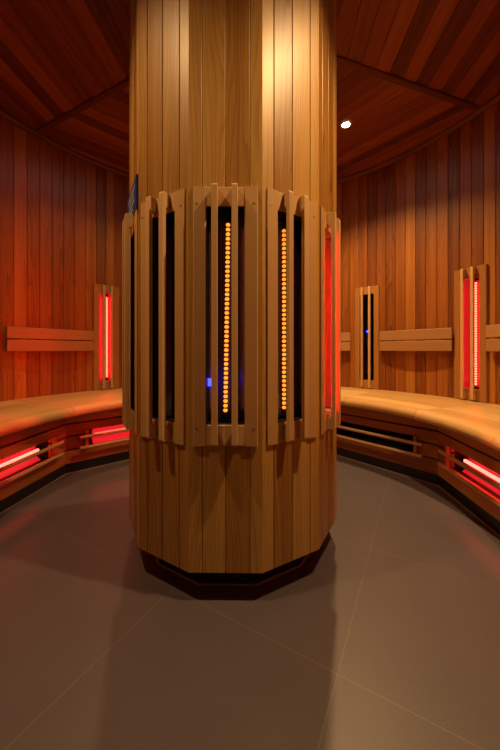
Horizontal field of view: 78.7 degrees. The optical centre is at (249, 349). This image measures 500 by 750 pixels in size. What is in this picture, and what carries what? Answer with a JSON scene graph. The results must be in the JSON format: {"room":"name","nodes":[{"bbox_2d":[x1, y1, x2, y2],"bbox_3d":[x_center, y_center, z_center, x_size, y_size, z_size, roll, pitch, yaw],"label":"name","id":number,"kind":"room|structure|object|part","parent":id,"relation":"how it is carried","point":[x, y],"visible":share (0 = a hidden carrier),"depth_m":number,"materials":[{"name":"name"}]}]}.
{"room":"infrared sauna","nodes":[
{"label":"infrared sauna","id":0,"kind":"room"},
{"bbox_2d":[0,456,499,749],"bbox_3d":[-0.071,0.817,1.380,3.400,0.050,3.400,0,0,0],"label":"floor","id":1,"kind":"structure","parent":0,"point":[386,636],"depth_m":0.86,"materials":[{"name":"grey tile"}]},
{"bbox_2d":[129,0,335,585],"bbox_3d":[-0.071,-0.383,1.380,0.862,2.350,0.862,0,0,0],"label":"column","id":2,"kind":"structure","parent":1,"relation":"on","point":[224,93],"depth_m":0.98,"materials":[{"name":"brown wood"}]},
{"bbox_2d":[122,209,137,433],"bbox_3d":[-0.430,-0.102,1.178,0.108,0.805,0.202,0,0,-29],"label":"heater","id":3,"kind":"object","parent":2,"relation":"attached to","point":[130,222],"visible":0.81,"depth_m":1.13,"materials":[{"name":"brown wood"}]},
{"bbox_3d":[-0.449,-0.102,1.168,0.006,0.805,0.202,0,0,-29],"label":"frame","id":4,"kind":"part","parent":3,"relation":"part of","materials":[{"name":"brown wood"}]},
{"bbox_2d":[128,174,137,214],"bbox_3d":[-0.451,-0.557,1.169,0.008,0.118,0.226,0,0,-29],"label":"plaque","id":5,"kind":"object","parent":2,"relation":"attached to","point":[133,197],"visible":0.88,"depth_m":1.12,"materials":[{"name":"blue"}]},
{"bbox_2d":[141,188,184,444],"bbox_3d":[-0.282,-0.102,1.026,0.202,0.805,0.108,0,0,31],"label":"heater","id":6,"kind":"object","parent":2,"relation":"attached to","point":[163,217],"visible":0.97,"depth_m":0.99,"materials":[{"name":"brown wood"}]},
{"bbox_3d":[-0.274,-0.105,1.039,0.119,0.677,0.004,0,0,31],"label":"glass","id":7,"kind":"part","parent":6,"relation":"part of","materials":[{"name":"black glass"}]},
{"bbox_2d":[193,183,257,446],"bbox_3d":[-0.076,-0.102,0.968,0.202,0.805,0.108,0,0,1],"label":"heater","id":8,"kind":"object","parent":2,"relation":"attached to","point":[225,219],"visible":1,"depth_m":0.94,"materials":[{"name":"brown wood"}]},
{"bbox_2d":[267,188,315,445],"bbox_3d":[0.130,-0.102,1.021,0.202,0.805,0.108,0,0,-29],"label":"heater","id":9,"kind":"object","parent":2,"relation":"attached to","point":[291,220],"visible":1,"depth_m":0.99,"materials":[{"name":"brown wood"}]},
{"bbox_3d":[0.123,-0.105,1.034,0.119,0.677,0.004,0,0,-29],"label":"glass","id":10,"kind":"part","parent":9,"relation":"part of","materials":[{"name":"black glass"}]},
{"bbox_2d":[320,206,340,434],"bbox_3d":[0.283,-0.102,1.170,0.108,0.805,0.202,0,0,31],"label":"heater","id":11,"kind":"object","parent":2,"relation":"attached to","point":[330,226],"visible":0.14,"depth_m":1.12,"materials":[{"name":"brown wood"}]},
{"bbox_3d":[0.301,-0.102,1.159,0.006,0.805,0.202,0,0,31],"label":"frame","id":12,"kind":"part","parent":11,"relation":"part of","materials":[{"name":"brown wood"}]},
{"bbox_2d":[0,387,499,536],"bbox_3d":[-0.071,0.566,1.460,3.356,0.452,3.197,0,0,0],"label":"bench","id":13,"kind":"object","parent":1,"relation":"on","point":[476,424],"visible":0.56,"depth_m":1.82,"materials":[{"name":"brown wood"}]},
{"bbox_2d":[0,437,63,486],"bbox_3d":[-1.215,0.585,1.462,0.117,0.130,0.788,0,0,4],"label":"heater","id":14,"kind":"object","parent":13,"relation":"attached to","point":[14,464],"visible":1,"depth_m":1.64,"materials":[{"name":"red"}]},
{"bbox_3d":[-1.423,0.354,1.649,0.651,0.028,0.791,0,0,0],"label":"seat","id":15,"kind":"part","parent":13,"relation":"part of","materials":[{"name":"brown wood"}]},
{"bbox_3d":[-1.204,0.560,1.461,0.018,0.331,0.949,0,0,4],"label":"panel","id":16,"kind":"part","parent":13,"relation":"part of","materials":[{"name":"brown wood"}]},
{"bbox_3d":[-1.172,0.354,2.215,0.592,0.028,0.802,0,0,37],"label":"seat","id":17,"kind":"part","parent":13,"relation":"part of","materials":[{"name":"brown wood"}]},
{"bbox_3d":[-0.815,0.560,2.239,0.949,0.331,0.018,0,0,-41],"label":"panel","id":18,"kind":"part","parent":13,"relation":"part of","materials":[{"name":"brown wood"}]},
{"bbox_2d":[80,424,128,449],"bbox_3d":[-0.822,0.585,2.247,0.788,0.130,0.117,0,0,-41],"label":"heater","id":19,"kind":"object","parent":13,"relation":"attached to","point":[97,437],"visible":0.38,"depth_m":2.10,"materials":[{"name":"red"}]},
{"bbox_3d":[0.625,0.354,2.574,0.802,0.028,0.592,0,0,30],"label":"seat","id":20,"kind":"part","parent":13,"relation":"part of","materials":[{"name":"brown wood"}]},
{"bbox_2d":[336,421,422,457],"bbox_3d":[0.796,0.585,2.131,0.117,0.130,0.788,0,0,-41],"label":"heater","id":21,"kind":"object","parent":13,"relation":"attached to","point":[384,439],"visible":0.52,"depth_m":2.04,"materials":[{"name":"black metal"}]},
{"bbox_3d":[0.787,0.560,2.124,0.018,0.331,0.949,0,0,-41],"label":"panel","id":22,"kind":"part","parent":13,"relation":"part of","materials":[{"name":"brown wood"}]},
{"bbox_3d":[1.100,0.354,2.113,0.592,0.028,0.802,0,0,-32],"label":"seat","id":23,"kind":"part","parent":13,"relation":"part of","materials":[{"name":"brown wood"}]},
{"bbox_3d":[1.299,0.354,1.504,0.616,0.028,0.799,0,0,0],"label":"seat","id":24,"kind":"part","parent":13,"relation":"part of","materials":[{"name":"brown wood"}]},
{"bbox_2d":[438,445,499,507],"bbox_3d":[1.073,0.585,1.298,0.117,0.130,0.788,0,0,4],"label":"heater","id":25,"kind":"object","parent":13,"relation":"attached to","point":[487,479],"visible":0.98,"depth_m":1.47,"materials":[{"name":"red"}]},
{"bbox_3d":[1.062,0.560,1.299,0.018,0.331,0.949,0,0,4],"label":"panel","id":26,"kind":"part","parent":13,"relation":"part of","materials":[{"name":"brown wood"}]},
{"bbox_2d":[0,101,499,460],"bbox_3d":[-0.071,-0.383,2.421,3.316,2.350,1.322,0,0,0],"label":"wall","id":27,"kind":"structure","parent":0,"point":[414,221],"depth_m":2.29,"materials":[{"name":"brown wood"}]},
{"bbox_2d":[6,326,93,350],"bbox_3d":[-1.453,-0.070,2.257,0.049,0.163,0.584,0,0,32],"label":"backrest","id":28,"kind":"object","parent":27,"relation":"attached to","point":[17,334],"visible":1,"depth_m":2.20,"materials":[{"name":"brown wood"}]},
{"bbox_2d":[93,284,118,389],"bbox_3d":[-1.223,-0.103,2.594,0.205,0.880,0.090,0,0,-44],"label":"wall heater","id":29,"kind":"object","parent":27,"relation":"attached to","point":[105,298],"visible":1,"depth_m":2.59,"materials":[{"name":"glowing red heating element"},{"name":"clear glass"},{"name":"pale wood"}]},
{"bbox_2d":[0,92,499,183],"bbox_3d":[-0.071,-1.543,1.380,3.360,0.030,3.360,0,0,0],"label":"trim","id":30,"kind":"structure","parent":27,"relation":"attached to","point":[496,98],"depth_m":2.29,"materials":[{"name":"brown wood"}]},
{"bbox_2d":[341,333,349,350],"bbox_3d":[0.644,-0.070,2.853,0.567,0.163,0.049,0,0,26],"label":"backrest","id":31,"kind":"object","parent":27,"relation":"attached to","point":[345,346],"visible":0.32,"depth_m":2.73,"materials":[{"name":"brown wood"}]},
{"bbox_2d":[355,285,378,388],"bbox_3d":[1.018,-0.103,2.650,0.205,0.880,0.090,0,0,41],"label":"wall heater","id":32,"kind":"object","parent":27,"relation":"attached to","point":[366,298],"visible":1,"depth_m":2.65,"materials":[{"name":"orange wood"}]},
{"bbox_2d":[379,328,452,350],"bbox_3d":[1.256,-0.070,2.343,0.048,0.163,0.536,0,0,-36],"label":"backrest","id":33,"kind":"object","parent":27,"relation":"attached to","point":[442,334],"visible":1,"depth_m":2.30,"materials":[{"name":"brown wood"}]},
{"bbox_2d":[454,264,487,402],"bbox_3d":[1.470,-0.103,2.031,0.090,0.880,0.205,0,0,-23],"label":"wall heater","id":34,"kind":"object","parent":27,"relation":"attached to","point":[470,284],"visible":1,"depth_m":2.04,"materials":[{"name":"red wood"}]},
{"bbox_2d":[0,0,499,178],"bbox_3d":[-0.071,-1.568,1.455,3.558,0.020,3.558,0,0,0],"label":"ceiling","id":35,"kind":"structure","parent":0,"point":[56,56],"depth_m":1.69,"materials":[{"name":"brown wood"}]},
{"bbox_2d":[35,78,128,133],"bbox_3d":[-1.009,-1.553,1.925,1.259,0.010,0.038,0,0,27],"label":"trim","id":36,"kind":"structure","parent":35,"relation":"attached to","point":[124,84],"depth_m":1.94,"materials":[{"name":"brown wood"}]},
{"bbox_2d":[341,120,350,128],"bbox_3d":[0.664,-1.554,2.110,0.072,0.006,0.072,0,0,0],"label":"recessed light","id":37,"kind":"object","parent":35,"relation":"in","point":[346,124],"visible":1,"depth_m":2.11,"materials":[{"name":"white"}]},
{"bbox_2d":[336,55,480,110],"bbox_3d":[0.920,-1.553,1.785,1.249,0.010,0.038,0,0,-18],"label":"trim","id":38,"kind":"structure","parent":35,"relation":"attached to","point":[340,60],"depth_m":1.77,"materials":[{"name":"brown wood"}]},
{"bbox_3d":[1.122,-0.383,0.794,1.016,2.350,1.936,0,0,0],"label":"wall","id":39,"kind":"structure","parent":0,"visible":0},
{"bbox_2d":[486,324,499,351],"bbox_3d":[1.546,-0.070,1.627,0.049,0.163,0.584,0,0,-9],"label":"backrest","id":40,"kind":"object","parent":39,"relation":"attached to","point":[492,331],"visible":1,"depth_m":1.86,"materials":[{"name":"brown wood"}]}
]}

